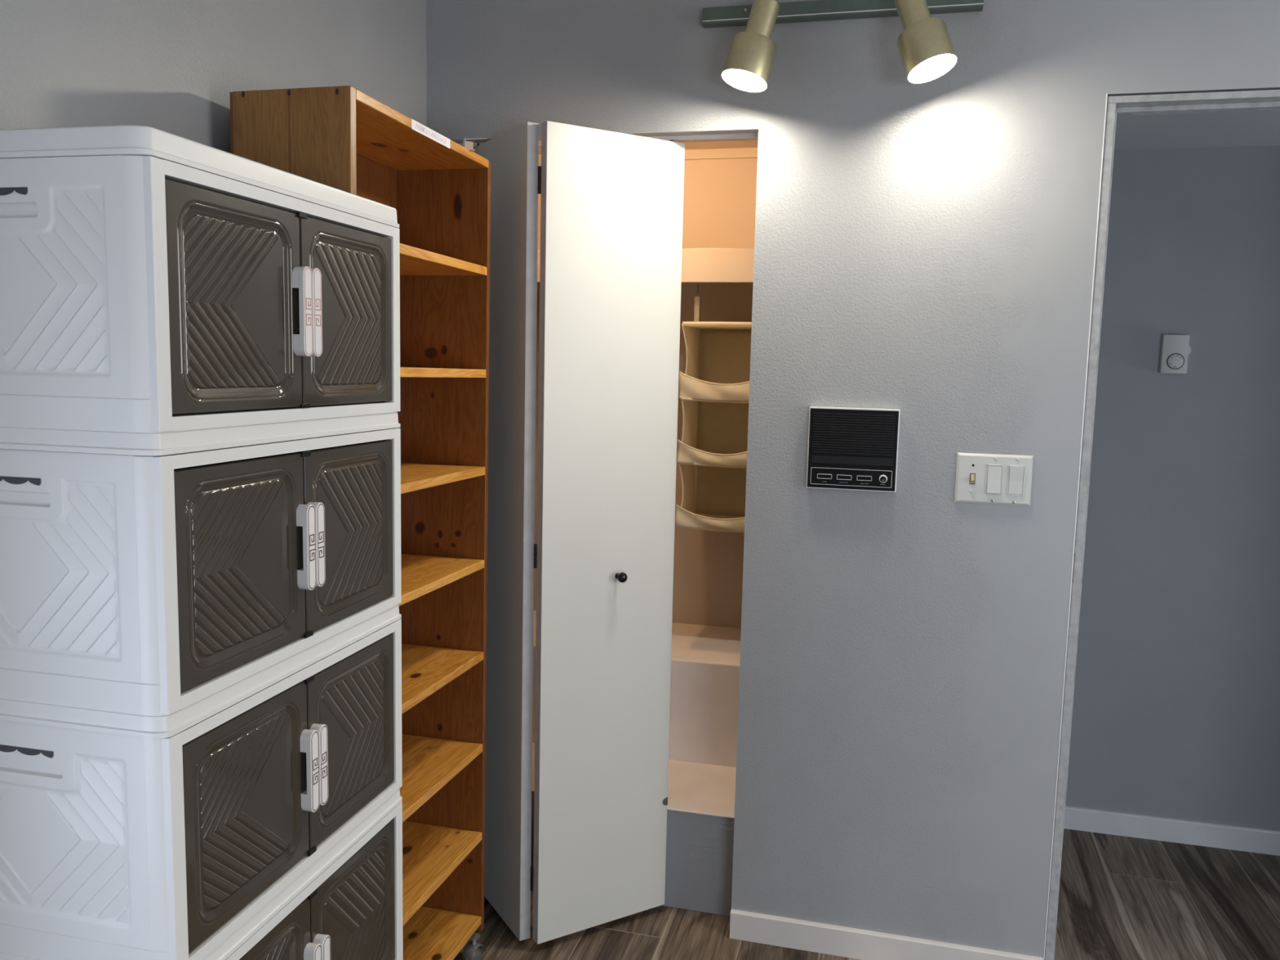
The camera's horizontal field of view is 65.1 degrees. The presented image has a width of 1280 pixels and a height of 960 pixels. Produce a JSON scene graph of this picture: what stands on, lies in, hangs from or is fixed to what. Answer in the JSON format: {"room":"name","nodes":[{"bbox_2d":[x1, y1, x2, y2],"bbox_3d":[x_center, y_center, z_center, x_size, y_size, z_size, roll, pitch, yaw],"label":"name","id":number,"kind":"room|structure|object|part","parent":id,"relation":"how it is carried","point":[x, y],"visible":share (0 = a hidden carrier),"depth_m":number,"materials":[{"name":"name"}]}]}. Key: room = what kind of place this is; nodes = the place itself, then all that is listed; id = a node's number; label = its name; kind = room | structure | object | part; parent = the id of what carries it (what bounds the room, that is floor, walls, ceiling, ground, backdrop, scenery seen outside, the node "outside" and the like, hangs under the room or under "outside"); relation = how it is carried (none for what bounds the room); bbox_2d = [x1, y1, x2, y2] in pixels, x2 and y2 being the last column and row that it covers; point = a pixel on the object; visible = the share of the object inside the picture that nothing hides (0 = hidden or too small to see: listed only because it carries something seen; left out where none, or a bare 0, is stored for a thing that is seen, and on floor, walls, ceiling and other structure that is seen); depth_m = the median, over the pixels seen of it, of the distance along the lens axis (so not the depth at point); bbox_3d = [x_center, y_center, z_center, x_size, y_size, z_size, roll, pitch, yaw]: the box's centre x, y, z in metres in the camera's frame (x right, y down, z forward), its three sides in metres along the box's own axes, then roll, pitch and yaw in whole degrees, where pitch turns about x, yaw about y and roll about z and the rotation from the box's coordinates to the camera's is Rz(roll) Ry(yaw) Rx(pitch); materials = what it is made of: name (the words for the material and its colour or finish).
{"room":"storage room","nodes":[
{"label":"storage room","id":0,"kind":"room"},
{"bbox_2d":[0,0,426,153],"bbox_3d":[-1.273,0.200,0.190,0.120,2.440,5.200,3,7,14],"label":"wall","id":1,"kind":"structure","parent":0,"point":[171,66],"depth_m":1.73,"materials":[{"name":"grey paint"}]},
{"bbox_2d":[530,791,734,915],"bbox_3d":[0.032,1.006,2.906,1.198,0.276,0.332,3,7,14],"label":"wall","id":2,"kind":"structure","parent":0,"point":[704,883],"depth_m":2.70,"materials":[{"name":"grey paint"}]},
{"bbox_2d":[533,157,757,628],"bbox_3d":[0.211,0.002,3.408,1.200,2.165,0.080,3,7,14],"label":"wall","id":3,"kind":"structure","parent":0,"point":[719,195],"depth_m":3.31,"materials":[{"name":"paint"}]},
{"bbox_2d":[537,248,754,282],"bbox_3d":[0.173,-0.651,3.124,1.200,0.098,0.348,3,7,14],"label":"closet shelf","id":4,"kind":"object","parent":3,"relation":"attached to","point":[698,264],"visible":0.11,"depth_m":2.93,"materials":[{"name":"paint"}]},
{"bbox_2d":[675,282,751,533],"bbox_3d":[0.297,-0.264,3.063,0.305,0.812,0.291,3,7,14],"label":"organizer","id":5,"kind":"object","parent":4,"relation":"hanging from","point":[715,400],"visible":0.6,"depth_m":3.20,"materials":[{"name":"beige fabric"}]},
{"bbox_3d":[0.157,-0.175,3.111,0.018,0.602,0.275,3,7,14],"label":"panel","id":6,"kind":"part","parent":5,"relation":"part of","materials":[{"name":"beige fabric"}]},
{"bbox_2d":[676,512,745,533],"bbox_3d":[0.289,0.133,3.110,0.296,0.012,0.275,3,7,14],"label":"shelf","id":7,"kind":"object","parent":5,"relation":"attached to","point":[682,523],"depth_m":2.99,"materials":[{"name":"beige fabric"}]},
{"bbox_2d":[678,462,746,467],"bbox_3d":[0.293,-0.057,3.088,0.296,0.012,0.275,3,7,14],"label":"shelf","id":8,"kind":"object","parent":5,"relation":"attached to","point":[681,464],"depth_m":2.96,"materials":[{"name":"beige fabric"}]},
{"bbox_2d":[680,397,748,403],"bbox_3d":[0.297,-0.246,3.067,0.296,0.012,0.275,3,7,14],"label":"shelf","id":9,"kind":"object","parent":5,"relation":"attached to","point":[684,400],"depth_m":2.94,"materials":[{"name":"beige fabric"}]},
{"bbox_3d":[0.303,-0.467,3.041,0.296,0.012,0.275,3,7,14],"label":"panel","id":10,"kind":"part","parent":5,"relation":"part of","materials":[{"name":"beige fabric"}]},
{"bbox_3d":[0.330,-0.182,3.209,0.296,0.602,0.010,3,7,14],"label":"panel","id":11,"kind":"part","parent":5,"relation":"part of","materials":[{"name":"beige fabric"}]},
{"bbox_2d":[538,147,757,164],"bbox_3d":[0.223,-1.053,3.241,1.200,0.030,0.012,3,7,14],"label":"trim","id":12,"kind":"structure","parent":3,"relation":"attached to","point":[736,153],"depth_m":3.23,"materials":[{"name":"paint"}]},
{"bbox_2d":[538,139,758,154],"bbox_3d":[0.115,-1.051,2.937,1.300,0.030,0.813,3,7,14],"label":"ceiling","id":13,"kind":"structure","parent":0,"point":[735,144],"depth_m":3.17,"materials":[{"name":"paint"}]},
{"bbox_2d":[426,0,1279,958],"bbox_3d":[1.421,0.026,2.235,4.320,2.440,0.115,3,7,14],"label":"wall","id":14,"kind":"structure","parent":0,"point":[924,251],"depth_m":2.38,"materials":[{"name":"grey paint"}]},
{"bbox_2d":[473,120,684,944],"bbox_3d":[-0.218,0.149,2.545,0.573,2.007,0.296,3,7,14],"label":"bifold door","id":15,"kind":"structure","parent":14,"relation":"in","point":[611,202],"depth_m":2.48,"materials":[{"name":"paint"}]},
{"bbox_3d":[-0.361,0.149,2.577,0.029,1.994,0.372,-2,8,-30],"label":"door panel","id":16,"kind":"part","parent":15,"relation":"part of","materials":[{"name":"paint"}]},
{"bbox_3d":[0.067,0.857,2.674,0.016,0.022,0.002,-3,8,-32],"label":"edge plate","id":17,"kind":"part","parent":15,"relation":"part of","materials":[{"name":"metal"}]},
{"bbox_2d":[458,133,758,147],"bbox_3d":[-0.094,-0.852,2.521,0.798,0.009,0.016,3,7,14],"label":"trim","id":18,"kind":"structure","parent":14,"relation":"attached to","point":[744,135],"depth_m":2.45,"materials":[{"name":"paint"}]},
{"bbox_2d":[531,610,741,818],"bbox_3d":[0.088,0.827,3.092,1.200,0.594,0.761,3,7,14],"label":"closet shelves","id":19,"kind":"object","parent":14,"relation":"in","point":[704,680],"depth_m":3.00,"materials":[{"name":"paint"}]},
{"bbox_2d":[702,0,983,92],"bbox_3d":[0.429,-0.974,2.213,0.627,0.220,0.211,3,7,14],"label":"track light","id":20,"kind":"object","parent":14,"relation":"attached to","point":[925,46],"visible":1,"depth_m":2.19,"materials":[{"name":"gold metal"}]},
{"bbox_3d":[0.233,-0.890,2.218,0.098,0.036,0.099,3,7,14],"label":"bulb","id":21,"kind":"part","parent":20,"relation":"part of","materials":[{"name":"white glass"}]},
{"bbox_3d":[0.454,-1.074,2.289,0.627,0.036,0.031,3,7,14],"label":"rail","id":22,"kind":"part","parent":20,"relation":"part of","materials":[{"name":"grey metal"}]},
{"bbox_3d":[0.615,-0.877,2.121,0.096,0.043,0.098,3,7,14],"label":"bulb","id":23,"kind":"part","parent":20,"relation":"part of","materials":[{"name":"white glass"}]},
{"bbox_2d":[805,406,900,492],"bbox_3d":[0.505,-0.073,2.385,0.210,0.195,0.032,3,7,14],"label":"intercom","id":24,"kind":"object","parent":14,"relation":"attached to","point":[854,449],"visible":1,"depth_m":2.38,"materials":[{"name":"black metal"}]},
{"bbox_3d":[0.502,-0.006,2.387,0.190,0.040,0.002,3,7,14],"label":"control frame","id":25,"kind":"part","parent":24,"relation":"part of","materials":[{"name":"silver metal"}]},
{"bbox_2d":[811,413,895,456],"bbox_3d":[0.504,-0.109,2.375,0.190,0.096,0.003,3,7,14],"label":"speaker grille","id":26,"kind":"object","parent":24,"relation":"attached to","point":[833,434],"depth_m":2.37,"materials":[{"name":"black plastic"}]},
{"bbox_3d":[0.573,-0.002,2.364,0.020,0.020,0.012,3,7,14],"label":"volume knob","id":27,"kind":"part","parent":24,"relation":"part of","materials":[{"name":"silver metal"}]},
{"bbox_2d":[729,909,1043,959],"bbox_3d":[0.601,1.168,2.505,0.757,0.073,0.013,3,7,14],"label":"baseboard","id":28,"kind":"structure","parent":14,"relation":"attached to","point":[787,932],"depth_m":2.52,"materials":[{"name":"paint"}]},
{"bbox_2d":[954,452,1033,506],"bbox_3d":[0.818,-0.001,2.319,0.167,0.117,0.017,3,7,14],"label":"switch plate","id":29,"kind":"object","parent":14,"relation":"attached to","point":[980,478],"visible":1,"depth_m":2.32,"materials":[{"name":"white plastic"}]},
{"bbox_2d":[1043,88,1279,959],"bbox_3d":[1.412,0.208,2.258,0.828,2.073,0.114,3,7,14],"label":"trim","id":30,"kind":"structure","parent":14,"relation":"attached to","point":[1261,100],"depth_m":2.25,"materials":[{"name":"paint"}]},
{"bbox_2d":[453,828,1279,959],"bbox_3d":[1.804,1.533,-0.028,6.320,0.020,6.270,3,7,14],"label":"floor","id":31,"kind":"structure","parent":0,"point":[1121,897],"depth_m":2.70,"materials":[{"name":"wood"}]},
{"bbox_2d":[0,124,403,959],"bbox_3d":[-0.669,0.425,1.514,0.410,1.717,0.603,3,7,13],"label":"storage cabinet","id":32,"kind":"object","parent":31,"relation":"on","point":[201,758],"visible":1,"depth_m":1.22,"materials":[{"name":"white plastic"}]},
{"bbox_3d":[-0.729,-0.232,1.152,0.331,0.265,0.008,3,7,13],"label":"panel","id":33,"kind":"part","parent":32,"relation":"part of","materials":[{"name":"white plastic"}]},
{"bbox_3d":[-0.736,0.096,1.190,0.331,0.265,0.008,3,7,13],"label":"panel","id":34,"kind":"part","parent":32,"relation":"part of","materials":[{"name":"white plastic"}]},
{"bbox_3d":[-0.744,0.424,1.228,0.331,0.265,0.008,3,7,13],"label":"panel","id":35,"kind":"part","parent":32,"relation":"part of","materials":[{"name":"white plastic"}]},
{"bbox_3d":[-0.657,-0.411,1.419,0.395,0.033,0.603,3,7,13],"label":"lid","id":36,"kind":"part","parent":32,"relation":"part of","materials":[{"name":"white plastic"}]},
{"bbox_3d":[-0.508,-0.221,1.266,0.010,0.264,0.270,3,7,13],"label":"door","id":37,"kind":"part","parent":32,"relation":"part of","materials":[{"name":"brown plastic"}]},
{"bbox_3d":[-0.515,0.107,1.304,0.010,0.264,0.270,3,7,13],"label":"door","id":38,"kind":"part","parent":32,"relation":"part of","materials":[{"name":"brown plastic"}]},
{"bbox_3d":[-0.523,0.435,1.341,0.010,0.264,0.270,3,7,13],"label":"door","id":39,"kind":"part","parent":32,"relation":"part of","materials":[{"name":"brown plastic"}]},
{"bbox_3d":[-0.477,-0.235,1.395,0.017,0.302,0.585,3,7,13],"label":"frame","id":40,"kind":"part","parent":32,"relation":"part of","materials":[{"name":"white plastic"}]},
{"bbox_3d":[-0.530,0.762,1.379,0.010,0.264,0.270,3,7,13],"label":"door","id":41,"kind":"part","parent":32,"relation":"part of","materials":[{"name":"brown plastic"}]},
{"bbox_3d":[-0.484,0.093,1.433,0.017,0.302,0.585,3,7,13],"label":"frame","id":42,"kind":"part","parent":32,"relation":"part of","materials":[{"name":"white plastic"}]},
{"bbox_3d":[-0.492,0.420,1.471,0.017,0.302,0.585,3,7,13],"label":"frame","id":43,"kind":"part","parent":32,"relation":"part of","materials":[{"name":"white plastic"}]},
{"bbox_3d":[-0.466,-0.233,1.385,0.020,0.123,0.022,3,7,13],"label":"handle","id":44,"kind":"part","parent":32,"relation":"part of","materials":[{"name":"white plastic"}]},
{"bbox_3d":[-0.474,0.095,1.422,0.020,0.123,0.022,3,7,13],"label":"handle","id":45,"kind":"part","parent":32,"relation":"part of","materials":[{"name":"white plastic"}]},
{"bbox_3d":[-0.481,0.423,1.460,0.020,0.123,0.022,3,7,13],"label":"handle","id":46,"kind":"part","parent":32,"relation":"part of","materials":[{"name":"white plastic"}]},
{"bbox_3d":[-0.489,0.751,1.498,0.020,0.123,0.022,3,7,13],"label":"handle","id":47,"kind":"part","parent":32,"relation":"part of","materials":[{"name":"white plastic"}]},
{"bbox_3d":[-0.499,0.748,1.508,0.017,0.302,0.585,3,7,13],"label":"frame","id":48,"kind":"part","parent":32,"relation":"part of","materials":[{"name":"white plastic"}]},
{"bbox_3d":[-0.461,-0.235,1.408,0.020,0.123,0.022,3,7,13],"label":"handle","id":49,"kind":"part","parent":32,"relation":"part of","materials":[{"name":"white plastic"}]},
{"bbox_3d":[-0.468,0.093,1.446,0.020,0.123,0.022,3,7,13],"label":"handle","id":50,"kind":"part","parent":32,"relation":"part of","materials":[{"name":"white plastic"}]},
{"bbox_3d":[-0.475,0.420,1.483,0.020,0.123,0.022,3,7,13],"label":"handle","id":51,"kind":"part","parent":32,"relation":"part of","materials":[{"name":"white plastic"}]},
{"bbox_3d":[-0.483,0.748,1.521,0.020,0.123,0.022,3,7,13],"label":"handle","id":52,"kind":"part","parent":32,"relation":"part of","materials":[{"name":"white plastic"}]},
{"bbox_3d":[-0.445,-0.249,1.527,0.010,0.264,0.264,3,7,13],"label":"door","id":53,"kind":"part","parent":32,"relation":"part of","materials":[{"name":"brown plastic"}]},
{"bbox_3d":[-0.452,0.078,1.565,0.010,0.264,0.264,3,7,13],"label":"door","id":54,"kind":"part","parent":32,"relation":"part of","materials":[{"name":"brown plastic"}]},
{"bbox_3d":[-0.460,0.406,1.603,0.010,0.264,0.264,3,7,13],"label":"door","id":55,"kind":"part","parent":32,"relation":"part of","materials":[{"name":"brown plastic"}]},
{"bbox_3d":[-0.467,0.734,1.640,0.010,0.264,0.264,3,7,13],"label":"door","id":56,"kind":"part","parent":32,"relation":"part of","materials":[{"name":"brown plastic"}]},
{"bbox_2d":[229,85,490,959],"bbox_3d":[-0.538,0.238,2.122,0.269,1.951,0.614,3,6,14],"label":"bookcase","id":57,"kind":"object","parent":31,"relation":"on","point":[343,138],"depth_m":2.34,"materials":[{"name":"brown wood"}]},
{"bbox_3d":[-0.624,0.243,1.837,0.230,1.851,0.020,3,6,14],"label":"panel","id":58,"kind":"part","parent":57,"relation":"part of","materials":[{"name":"brown wood"}]},
{"bbox_3d":[-0.664,0.210,2.152,0.006,1.850,0.612,3,6,14],"label":"panel","id":59,"kind":"part","parent":57,"relation":"part of","materials":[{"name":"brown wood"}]},
{"bbox_3d":[-0.527,-0.696,2.029,0.230,0.018,0.579,3,6,14],"label":"panel","id":60,"kind":"part","parent":57,"relation":"part of","materials":[{"name":"brown wood"}]},
{"bbox_3d":[-0.562,0.669,2.173,0.228,0.020,0.579,3,6,14],"label":"shelf","id":61,"kind":"part","parent":57,"relation":"part of","materials":[{"name":"brown wood"}]},
{"bbox_3d":[-0.551,0.221,2.126,0.228,0.020,0.579,3,6,14],"label":"shelf","id":62,"kind":"part","parent":57,"relation":"part of","materials":[{"name":"brown wood"}]},
{"bbox_3d":[-0.573,1.106,2.219,0.228,0.020,0.579,3,6,14],"label":"shelf","id":63,"kind":"part","parent":57,"relation":"part of","materials":[{"name":"brown wood"}]},
{"bbox_3d":[-0.568,0.890,2.197,0.228,0.020,0.579,3,6,14],"label":"shelf","id":64,"kind":"part","parent":57,"relation":"part of","materials":[{"name":"brown wood"}]},
{"bbox_3d":[-0.556,0.442,2.149,0.228,0.020,0.579,3,6,14],"label":"shelf","id":65,"kind":"part","parent":57,"relation":"part of","materials":[{"name":"brown wood"}]},
{"bbox_3d":[-0.545,0.000,2.103,0.228,0.020,0.579,3,6,14],"label":"shelf","id":66,"kind":"part","parent":57,"relation":"part of","materials":[{"name":"brown wood"}]},
{"bbox_3d":[-0.539,-0.225,2.079,0.228,0.020,0.579,3,6,14],"label":"shelf","id":67,"kind":"part","parent":57,"relation":"part of","materials":[{"name":"brown wood"}]},
{"bbox_3d":[-0.476,0.188,2.412,0.229,1.849,0.016,3,6,14],"label":"panel","id":68,"kind":"part","parent":57,"relation":"part of","materials":[{"name":"brown wood"}]},
{"bbox_3d":[-0.534,-0.458,2.054,0.228,0.020,0.579,3,6,14],"label":"shelf","id":69,"kind":"part","parent":57,"relation":"part of","materials":[{"name":"brown wood"}]},
{"bbox_3d":[-0.372,-0.726,2.182,0.024,0.018,0.020,-1,7,-21],"label":"mounting arm","id":70,"kind":"part","parent":57,"relation":"part of","materials":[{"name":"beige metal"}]},
{"bbox_3d":[-0.360,-0.731,2.186,0.050,0.028,0.022,-1,7,-21],"label":"cup hinge","id":71,"kind":"part","parent":57,"relation":"part of","materials":[{"name":"silver metal"}]},
{"bbox_3d":[-0.359,-0.741,2.186,0.048,0.008,0.022,-1,7,-21],"label":"plate","id":72,"kind":"part","parent":57,"relation":"part of","materials":[{"name":"metal"}]},
{"bbox_2d":[1065,145,1279,831],"bbox_3d":[3.307,0.034,2.712,4.900,2.400,0.100,3,7,14],"label":"wall","id":73,"kind":"structure","parent":0,"point":[1175,714],"depth_m":3.08,"materials":[{"name":"grey paint"}]},
{"bbox_2d":[1063,805,1279,855],"bbox_3d":[3.267,1.195,2.791,4.900,0.074,0.012,3,7,14],"label":"baseboard","id":74,"kind":"structure","parent":73,"relation":"attached to","point":[1082,819],"depth_m":3.18,"materials":[{"name":"white paint"}]},
{"bbox_2d":[1159,334,1191,373],"bbox_3d":[1.623,-0.381,3.034,0.080,0.115,0.030,3,7,14],"label":"thermostat","id":75,"kind":"object","parent":73,"relation":"attached to","point":[1175,349],"visible":1,"depth_m":3.02,"materials":[{"name":"white plastic"}]},
{"bbox_2d":[1114,110,1279,150],"bbox_3d":[3.215,-0.882,2.158,4.900,0.050,0.820,3,7,14],"label":"ceiling","id":76,"kind":"structure","parent":0,"point":[1248,128],"depth_m":2.77,"materials":[{"name":"paint"}]}
]}

